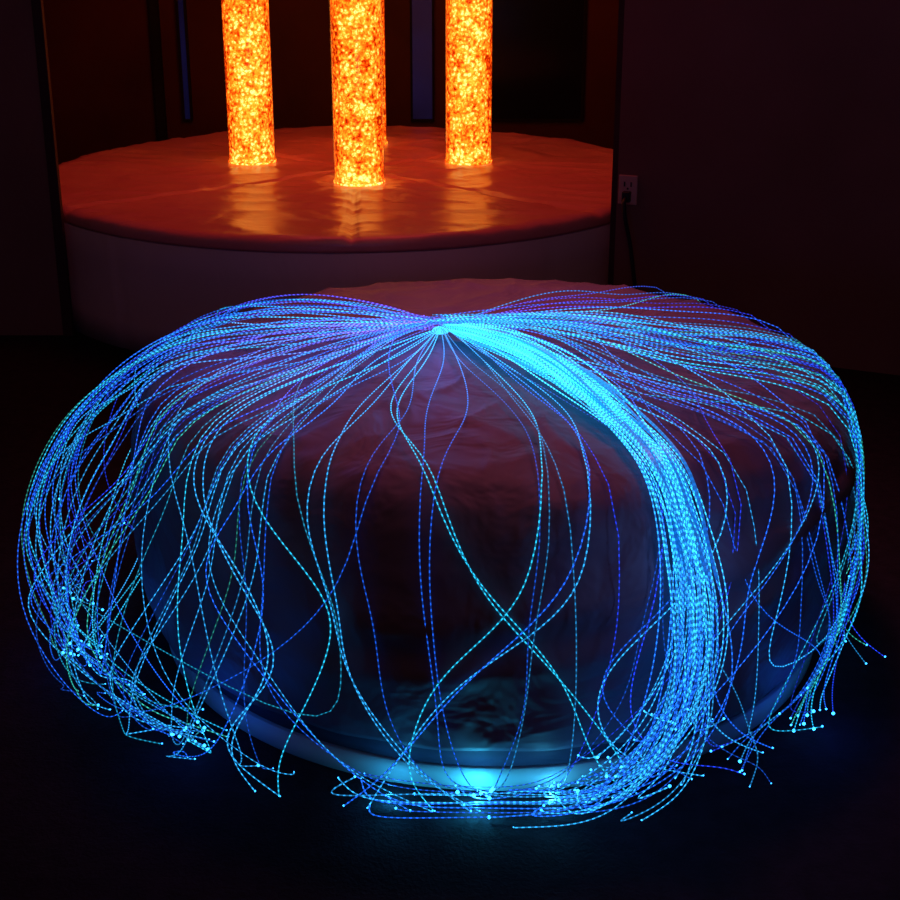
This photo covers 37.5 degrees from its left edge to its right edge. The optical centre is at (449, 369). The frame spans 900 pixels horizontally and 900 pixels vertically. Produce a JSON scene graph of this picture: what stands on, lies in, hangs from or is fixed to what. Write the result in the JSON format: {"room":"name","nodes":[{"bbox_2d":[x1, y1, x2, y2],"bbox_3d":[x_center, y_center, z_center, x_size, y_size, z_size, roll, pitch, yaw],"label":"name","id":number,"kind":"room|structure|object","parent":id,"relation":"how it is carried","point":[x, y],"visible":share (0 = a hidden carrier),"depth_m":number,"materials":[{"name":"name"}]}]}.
{"room":"sensory room","nodes":[
{"label":"sensory room","id":0,"kind":"room"},
{"bbox_2d":[0,0,62,334],"bbox_3d":[-2.692,-1.360,4.354,2.615,2.600,0.020,0,19,0],"label":"wall","id":1,"kind":"structure","parent":0,"point":[29,287],"depth_m":4.60,"materials":[{"name":"paint"}]},
{"bbox_2d":[31,0,73,335],"bbox_3d":[-1.369,-1.359,4.351,0.033,2.600,0.025,0,19,0],"label":"trim","id":2,"kind":"structure","parent":1,"relation":"attached to","point":[37,6],"depth_m":4.56,"materials":[{"name":"paint"}]},
{"bbox_2d":[43,0,618,163],"bbox_3d":[-0.175,-2.342,7.273,4.950,2.600,0.080,0,19,0],"label":"wall","id":3,"kind":"structure","parent":0,"point":[100,53],"depth_m":7.46,"materials":[{"name":"paint"}]},
{"bbox_2d":[148,0,167,140],"bbox_3d":[-1.635,-2.323,7.216,0.050,2.600,0.040,0,19,0],"label":"trim","id":4,"kind":"structure","parent":3,"relation":"attached to","point":[153,5],"depth_m":7.42,"materials":[{"name":"black"}]},
{"bbox_2d":[175,0,192,120],"bbox_3d":[-1.485,-2.206,7.261,0.054,1.674,0.030,0,19,0],"label":"window","id":5,"kind":"structure","parent":3,"relation":"in","point":[181,9],"depth_m":7.41,"materials":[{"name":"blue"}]},
{"bbox_2d":[410,0,434,120],"bbox_3d":[-0.155,-2.206,7.261,0.134,1.674,0.030,0,19,0],"label":"window","id":6,"kind":"structure","parent":3,"relation":"in","point":[421,11],"depth_m":7.41,"materials":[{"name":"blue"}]},
{"bbox_2d":[491,0,586,120],"bbox_3d":[0.490,-2.206,7.261,0.524,1.674,0.030,0,19,0],"label":"window","id":7,"kind":"structure","parent":3,"relation":"in","point":[538,46],"depth_m":7.42,"materials":[{"name":"black glass"}]},
{"bbox_2d":[0,330,899,899],"bbox_3d":[0.000,0.282,3.630,8.000,0.050,8.700,0,19,0],"label":"floor","id":8,"kind":"structure","parent":0,"point":[90,810],"depth_m":2.26,"materials":[{"name":"carpet"}]},
{"bbox_2d":[59,126,612,356],"bbox_3d":[-0.390,-0.613,5.491,2.505,0.458,2.505,-4,19,-12],"label":"platform","id":9,"kind":"object","parent":8,"relation":"on","point":[161,237],"visible":0.67,"depth_m":4.61,"materials":[{"name":"plastic"}]},
{"bbox_2d":[220,0,276,165],"bbox_3d":[-0.835,-1.631,5.360,0.210,1.580,0.210,0,19,0],"label":"tube","id":10,"kind":"object","parent":9,"relation":"on","point":[246,28],"visible":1,"depth_m":5.43,"materials":[{"name":"orange plastic"}]},
{"bbox_2d":[59,126,612,252],"bbox_3d":[-0.390,-0.801,5.428,2.505,0.061,2.505,0,19,0],"label":"cushion","id":11,"kind":"object","parent":9,"relation":"on","point":[180,195],"depth_m":4.87,"materials":[{"name":"plastic"}]},
{"bbox_2d":[329,0,385,186],"bbox_3d":[-0.352,-1.481,4.914,0.210,1.580,0.210,0,19,0],"label":"tube","id":12,"kind":"object","parent":9,"relation":"on","point":[356,28],"visible":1,"depth_m":4.98,"materials":[{"name":"orange plastic"}]},
{"bbox_2d":[381,0,387,144],"bbox_3d":[-0.386,-1.787,5.824,0.210,1.580,0.210,0,19,0],"label":"tube","id":13,"kind":"object","parent":9,"relation":"on","point":[385,141],"visible":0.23,"depth_m":5.94,"materials":[{"name":"orange plastic"}]},
{"bbox_2d":[445,0,492,165],"bbox_3d":[0.078,-1.631,5.360,0.210,1.580,0.210,0,19,0],"label":"tube","id":14,"kind":"object","parent":9,"relation":"on","point":[469,94],"visible":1,"depth_m":5.43,"materials":[{"name":"orange plastic"}]},
{"bbox_2d":[130,278,856,790],"bbox_3d":[0.083,0.223,2.815,1.476,0.581,1.492,-5,19,-15],"label":"pouf","id":15,"kind":"object","parent":8,"relation":"on","point":[487,483],"visible":0.67,"depth_m":2.23,"materials":[{"name":"leather"}]},
{"bbox_2d":[17,286,885,827],"bbox_3d":[-0.022,0.213,2.727,1.800,0.647,1.416,1,19,4],"label":"fibre optic spray","id":16,"kind":"object","parent":15,"relation":"on","point":[662,461],"visible":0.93,"depth_m":2.37,"materials":[{"name":"blue plastic"}]},
{"bbox_2d":[613,0,899,374],"bbox_3d":[2.130,-1.124,3.652,3.400,2.600,0.012,8,20,22],"label":"wall","id":17,"kind":"structure","parent":0,"point":[760,139],"depth_m":4.32,"materials":[{"name":"paint"}]},
{"bbox_2d":[608,0,624,284],"bbox_3d":[0.566,-1.344,4.307,0.020,2.600,0.014,8,20,22],"label":"trim","id":18,"kind":"structure","parent":17,"relation":"attached to","point":[621,2],"depth_m":4.49,"materials":[{"name":"paint"}]},
{"bbox_2d":[618,175,637,204],"bbox_3d":[0.606,-0.613,4.519,0.066,0.100,0.012,8,20,22],"label":"wall outlet","id":19,"kind":"object","parent":17,"relation":"attached to","point":[626,182],"visible":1,"depth_m":4.51,"materials":[{"name":"plastic"}]},
{"bbox_2d":[621,191,636,288],"bbox_3d":[0.723,-0.323,4.510,0.328,0.539,0.054,10,21,27],"label":"power cord","id":20,"kind":"object","parent":17,"relation":"attached to","point":[626,195],"visible":0.63,"depth_m":4.51,"materials":[{"name":"black plastic"}]}
]}

